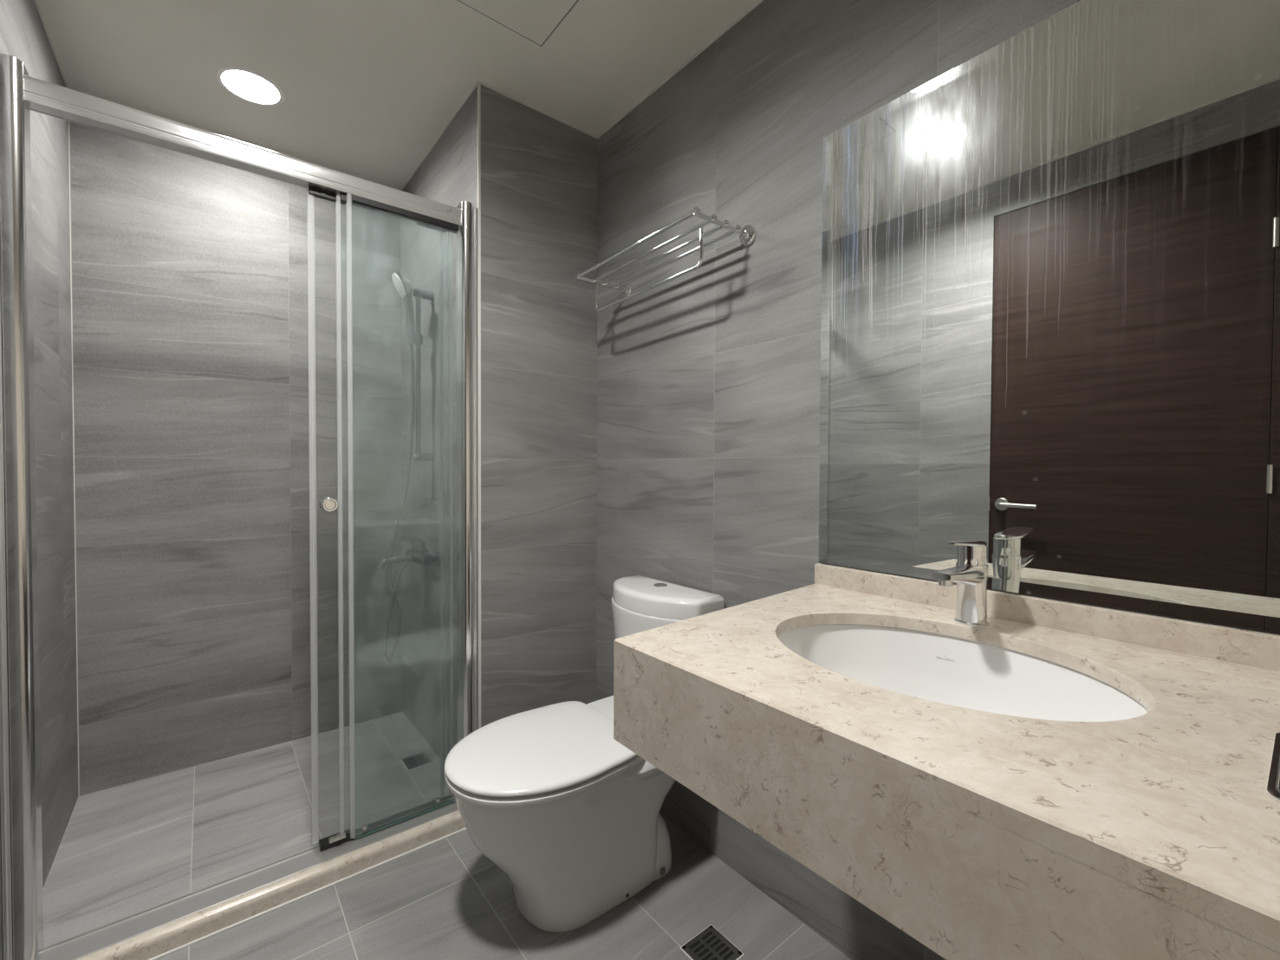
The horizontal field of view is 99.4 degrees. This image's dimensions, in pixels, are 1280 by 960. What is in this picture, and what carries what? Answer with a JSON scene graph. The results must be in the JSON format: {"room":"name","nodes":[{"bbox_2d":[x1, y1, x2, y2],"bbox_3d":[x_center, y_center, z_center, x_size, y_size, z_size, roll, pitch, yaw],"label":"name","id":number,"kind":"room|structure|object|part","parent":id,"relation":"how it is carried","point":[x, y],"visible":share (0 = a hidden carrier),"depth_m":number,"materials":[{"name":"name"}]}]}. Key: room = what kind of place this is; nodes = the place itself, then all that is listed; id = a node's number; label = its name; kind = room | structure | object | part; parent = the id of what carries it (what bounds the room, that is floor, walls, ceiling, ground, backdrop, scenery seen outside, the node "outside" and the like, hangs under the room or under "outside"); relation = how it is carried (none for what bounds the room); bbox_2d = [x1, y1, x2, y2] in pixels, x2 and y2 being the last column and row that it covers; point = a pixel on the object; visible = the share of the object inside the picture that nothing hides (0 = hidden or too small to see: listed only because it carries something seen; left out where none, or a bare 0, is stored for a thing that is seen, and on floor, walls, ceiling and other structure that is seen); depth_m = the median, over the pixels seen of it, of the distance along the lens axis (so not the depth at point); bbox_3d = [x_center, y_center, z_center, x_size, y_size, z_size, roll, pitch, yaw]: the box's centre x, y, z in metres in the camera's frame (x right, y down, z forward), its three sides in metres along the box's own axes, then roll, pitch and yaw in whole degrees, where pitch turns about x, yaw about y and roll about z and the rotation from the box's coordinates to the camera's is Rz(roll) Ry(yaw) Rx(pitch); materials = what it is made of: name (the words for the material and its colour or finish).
{"room":"bathroom","nodes":[
{"label":"bathroom","id":0,"kind":"room"},
{"bbox_2d":[0,0,78,959],"bbox_3d":[-0.975,-0.021,0.580,0.120,2.451,3.023,-1,1,-39],"label":"wall","id":1,"kind":"structure","parent":0,"point":[23,36],"depth_m":1.54,"materials":[{"name":"tile"}]},
{"bbox_2d":[69,121,402,796],"bbox_3d":[-1.557,-0.052,2.127,1.148,2.451,0.120,-1,1,-39],"label":"wall","id":2,"kind":"structure","parent":0,"point":[237,333],"depth_m":2.04,"materials":[{"name":"tile"}]},
{"bbox_2d":[43,712,453,947],"bbox_3d":[-1.255,1.120,1.862,1.268,0.119,0.953,-1,1,-39],"label":"floor","id":3,"kind":"structure","parent":0,"point":[125,850],"depth_m":1.72,"materials":[{"name":"tile"}]},
{"bbox_2d":[400,752,434,770],"bbox_3d":[-0.839,1.058,2.047,0.094,0.005,0.094,-1,1,-39],"label":"floor drain","id":4,"kind":"object","parent":3,"relation":"on","point":[411,763],"visible":1,"depth_m":2.04,"materials":[{"name":"silver metal"}]},
{"bbox_2d":[37,0,758,190],"bbox_3d":[-0.380,-1.304,1.105,1.726,0.100,3.143,-1,1,-39],"label":"ceiling","id":5,"kind":"structure","parent":0,"point":[369,87],"depth_m":1.64,"materials":[{"name":"paint"}]},
{"bbox_2d":[214,65,285,105],"bbox_3d":[-1.255,-1.278,1.753,0.184,0.025,0.184,-1,1,-39],"label":"recessed light","id":6,"kind":"object","parent":5,"relation":"in","point":[246,84],"visible":0.96,"depth_m":1.76,"materials":[{"name":"white plastic"}]},
{"bbox_2d":[222,70,278,98],"bbox_3d":[-1.255,-1.287,1.753,0.150,0.008,0.150,-1,1,-39],"label":"diffuser","id":7,"kind":"object","parent":6,"relation":"attached to","point":[245,85],"depth_m":1.77,"materials":[{"name":"white plastic"}]},
{"bbox_2d":[457,0,578,46],"bbox_3d":[-0.322,-1.256,1.259,0.458,0.004,0.459,-1,1,-39],"label":"access panel","id":8,"kind":"object","parent":5,"relation":"attached to","point":[536,21],"visible":1,"depth_m":1.47,"materials":[{"name":"paint"}]},
{"bbox_2d":[400,84,597,763],"bbox_3d":[-0.607,-0.052,2.322,0.578,2.451,1.003,-1,1,-39],"label":"wall partition","id":9,"kind":"structure","parent":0,"point":[539,172],"depth_m":1.92,"materials":[{"name":"tile"}]},
{"bbox_2d":[34,0,763,796],"bbox_3d":[-0.386,-0.079,1.128,1.487,2.352,2.904,-1,1,-39],"label":"trim","id":10,"kind":"structure","parent":9,"relation":"attached to","point":[758,2],"depth_m":1.79,"materials":[{"name":"white"}]},
{"bbox_2d":[376,536,442,569],"bbox_3d":[-0.881,0.269,2.044,0.203,0.119,0.210,-1,1,-39],"label":"shower mixer","id":11,"kind":"object","parent":9,"relation":"attached to","point":[419,553],"visible":1,"depth_m":2.03,"materials":[{"name":"silver metal"}]},
{"bbox_3d":[-0.903,0.305,2.028,0.149,0.046,0.025,-1,1,-39],"label":"spout","id":12,"kind":"part","parent":11,"relation":"part of","materials":[{"name":"silver metal"}]},
{"bbox_3d":[-0.867,0.228,2.054,0.076,0.038,0.026,-1,1,-39],"label":"lever","id":13,"kind":"part","parent":11,"relation":"part of","materials":[{"name":"silver metal"}]},
{"bbox_2d":[407,288,434,461],"bbox_3d":[-0.836,-0.397,2.067,0.092,0.650,0.068,-1,1,-39],"label":"slide bar","id":14,"kind":"object","parent":9,"relation":"attached to","point":[418,294],"visible":0.94,"depth_m":2.05,"materials":[{"name":"silver metal"}]},
{"bbox_2d":[382,270,415,662],"bbox_3d":[-0.889,-0.043,2.019,0.091,1.450,0.101,1,1,14],"label":"shower","id":15,"kind":"object","parent":14,"relation":"hanging from","point":[403,285],"visible":1,"depth_m":2.02,"materials":[{"name":"silver metal"}]},
{"bbox_3d":[-0.861,-0.598,2.026,0.039,0.182,0.031,-1,1,-39],"label":"handle","id":16,"kind":"part","parent":15,"relation":"part of","materials":[{"name":"silver metal"}]},
{"bbox_2d":[477,81,480,728],"bbox_3d":[-0.518,-0.118,1.750,0.008,2.296,0.007,-1,1,-39],"label":"trim","id":17,"kind":"structure","parent":9,"relation":"attached to","point":[478,84],"depth_m":1.74,"materials":[{"name":"white"}]},
{"bbox_2d":[155,816,851,959],"bbox_3d":[-0.111,1.157,0.705,1.606,0.100,2.095,-1,1,-39],"label":"floor","id":18,"kind":"structure","parent":0,"point":[443,899],"depth_m":1.34,"materials":[{"name":"tile"}]},
{"bbox_2d":[77,810,465,959],"bbox_3d":[-0.928,1.075,1.453,1.028,0.068,0.108,-1,1,-39],"label":"sill","id":19,"kind":"structure","parent":18,"relation":"on","point":[147,945],"depth_m":1.38,"materials":[{"name":"beige stone"}]},
{"bbox_2d":[0,52,477,959],"bbox_3d":[-0.938,0.084,1.453,1.026,1.914,0.096,-1,1,-39],"label":"shower door frame","id":20,"kind":"structure","parent":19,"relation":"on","point":[21,93],"depth_m":1.18,"materials":[{"name":"silver metal"}]},
{"bbox_3d":[-1.313,0.087,1.152,0.036,1.913,0.061,-1,1,-39],"label":"post","id":21,"kind":"part","parent":20,"relation":"part of","materials":[{"name":"silver metal"}]},
{"bbox_3d":[-0.939,-0.828,1.442,0.966,0.056,0.044,-1,1,-39],"label":"head rail","id":22,"kind":"part","parent":20,"relation":"part of","materials":[{"name":"silver metal"}]},
{"bbox_3d":[-0.887,0.068,1.540,0.040,0.040,0.024,-1,1,-39],"label":"knob","id":23,"kind":"part","parent":20,"relation":"part of","materials":[{"name":"silver metal"}]},
{"bbox_3d":[-0.866,0.069,1.514,0.042,0.042,0.031,-1,1,-39],"label":"knob","id":24,"kind":"part","parent":20,"relation":"part of","materials":[{"name":"silver metal"}]},
{"bbox_3d":[-0.765,0.108,1.620,0.369,1.824,0.006,-1,1,-39],"label":"door panel","id":25,"kind":"part","parent":20,"relation":"part of","materials":[{"name":"clear glass"}]},
{"bbox_3d":[-0.724,0.108,1.636,0.322,1.824,0.006,-1,1,-39],"label":"panel","id":26,"kind":"part","parent":20,"relation":"part of","materials":[{"name":"silver metal"}]},
{"bbox_3d":[-0.563,0.079,1.754,0.036,1.913,0.061,-1,1,-39],"label":"post","id":27,"kind":"part","parent":20,"relation":"part of","materials":[{"name":"silver metal"}]},
{"bbox_2d":[148,827,466,959],"bbox_3d":[-0.892,1.089,1.409,1.028,0.006,0.007,-1,1,-39],"label":"trim","id":28,"kind":"structure","parent":19,"relation":"attached to","point":[464,828],"depth_m":1.41,"materials":[{"name":"white stone"}]},
{"bbox_2d":[444,575,724,932],"bbox_3d":[-0.162,0.704,1.467,0.709,0.776,0.402,-1,1,-39],"label":"toilet","id":29,"kind":"object","parent":18,"relation":"on","point":[570,815],"visible":0.78,"depth_m":1.33,"materials":[{"name":"white ceramic"}]},
{"bbox_3d":[-0.260,0.679,1.388,0.457,0.022,0.397,-1,1,-39],"label":"seat lid","id":30,"kind":"part","parent":29,"relation":"part of","materials":[{"name":"white plastic"}]},
{"bbox_3d":[-0.262,0.704,1.386,0.450,0.021,0.397,-1,1,-39],"label":"seat","id":31,"kind":"part","parent":29,"relation":"part of","materials":[{"name":"white plastic"}]},
{"bbox_3d":[-0.167,0.902,1.467,0.664,0.380,0.350,-1,1,-39],"label":"bowl","id":32,"kind":"part","parent":29,"relation":"part of","materials":[{"name":"white ceramic"}]},
{"bbox_3d":[0.045,0.350,1.625,0.183,0.059,0.394,-1,1,-39],"label":"cistern lid","id":33,"kind":"part","parent":29,"relation":"part of","materials":[{"name":"white ceramic"}]},
{"bbox_2d":[680,924,744,959],"bbox_3d":[0.167,1.097,1.265,0.106,0.005,0.106,-1,1,-39],"label":"floor drain","id":34,"kind":"object","parent":18,"relation":"on","point":[710,944],"visible":1,"depth_m":1.27,"materials":[{"name":"silver metal"}]},
{"bbox_2d":[596,0,1279,959],"bbox_3d":[0.554,-0.026,1.240,0.120,2.451,2.140,-1,1,-39],"label":"wall","id":35,"kind":"structure","parent":0,"point":[709,375],"depth_m":1.48,"materials":[{"name":"tile"}]},
{"bbox_2d":[573,207,756,311],"bbox_3d":[0.045,-0.618,1.607,0.205,0.139,0.590,-1,1,-39],"label":"towel rack","id":36,"kind":"object","parent":35,"relation":"attached to","point":[747,236],"visible":1,"depth_m":1.53,"materials":[{"name":"silver metal"}]},
{"bbox_3d":[-0.127,-0.655,1.812,0.192,0.011,0.007,-1,1,-39],"label":"arm","id":37,"kind":"part","parent":36,"relation":"part of","materials":[{"name":"silver metal"}]},
{"bbox_3d":[-0.034,-0.659,1.551,0.012,0.024,0.568,-1,1,-39],"label":"rail","id":38,"kind":"part","parent":36,"relation":"part of","materials":[{"name":"silver metal"}]},
{"bbox_3d":[0.009,-0.606,1.604,0.009,0.113,0.494,-1,1,-39],"label":"hanging rail","id":39,"kind":"part","parent":36,"relation":"part of","materials":[{"name":"silver metal"}]},
{"bbox_3d":[0.014,-0.660,1.590,0.010,0.022,0.568,-1,1,-39],"label":"rail","id":40,"kind":"part","parent":36,"relation":"part of","materials":[{"name":"silver metal"}]},
{"bbox_3d":[0.051,-0.660,1.619,0.010,0.022,0.568,-1,1,-39],"label":"rail","id":41,"kind":"part","parent":36,"relation":"part of","materials":[{"name":"silver metal"}]},
{"bbox_3d":[0.088,-0.661,1.649,0.010,0.022,0.568,-1,1,-39],"label":"rail","id":42,"kind":"part","parent":36,"relation":"part of","materials":[{"name":"silver metal"}]},
{"bbox_3d":[0.208,-0.657,1.394,0.192,0.011,0.007,-1,1,-39],"label":"arm","id":43,"kind":"part","parent":36,"relation":"part of","materials":[{"name":"silver metal"}]},
{"bbox_2d":[613,563,1279,959],"bbox_3d":[0.512,0.314,0.684,0.644,0.206,1.071,-1,1,-39],"label":"countertop","id":44,"kind":"structure","parent":35,"relation":"attached to","point":[1154,834],"depth_m":0.54,"materials":[{"name":"beige stone"}]},
{"bbox_2d":[931,539,988,626],"bbox_3d":[0.547,0.176,0.928,0.152,0.152,0.053,-1,1,-39],"label":"faucet","id":45,"kind":"object","parent":44,"relation":"on","point":[970,574],"visible":1,"depth_m":0.94,"materials":[{"name":"silver metal"}]},
{"bbox_3d":[0.541,0.167,0.923,0.136,0.036,0.045,-1,1,-39],"label":"spout","id":46,"kind":"part","parent":45,"relation":"part of","materials":[{"name":"silver metal"}]},
{"bbox_3d":[0.553,0.109,0.932,0.132,0.018,0.045,-1,1,-39],"label":"lever","id":47,"kind":"part","parent":45,"relation":"part of","materials":[{"name":"silver metal"}]},
{"bbox_2d":[778,623,1148,721],"bbox_3d":[0.430,0.358,0.806,0.409,0.162,0.528,-1,1,-39],"label":"basin","id":48,"kind":"object","parent":44,"relation":"in","point":[931,666],"visible":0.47,"depth_m":0.93,"materials":[{"name":"white ceramic"}]},
{"bbox_2d":[1267,732,1279,803],"bbox_3d":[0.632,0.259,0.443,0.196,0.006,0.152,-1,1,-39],"label":"holder","id":49,"kind":"object","parent":44,"relation":"on","point":[1273,788],"visible":1,"depth_m":0.47,"materials":[{"name":"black metal"}]},
{"bbox_2d":[814,563,1279,671],"bbox_3d":[0.756,0.232,0.877,0.020,0.046,1.071,-1,1,-39],"label":"backsplash","id":50,"kind":"structure","parent":35,"relation":"attached to","point":[1253,648],"depth_m":0.89,"materials":[{"name":"beige stone"}]},
{"bbox_2d":[818,0,1279,633],"bbox_3d":[0.764,-0.294,0.871,0.007,1.000,1.068,-1,1,-39],"label":"wall mirror","id":51,"kind":"object","parent":35,"relation":"attached to","point":[1050,322],"visible":1,"depth_m":0.91,"materials":[{"name":"white mirror"}]}
]}

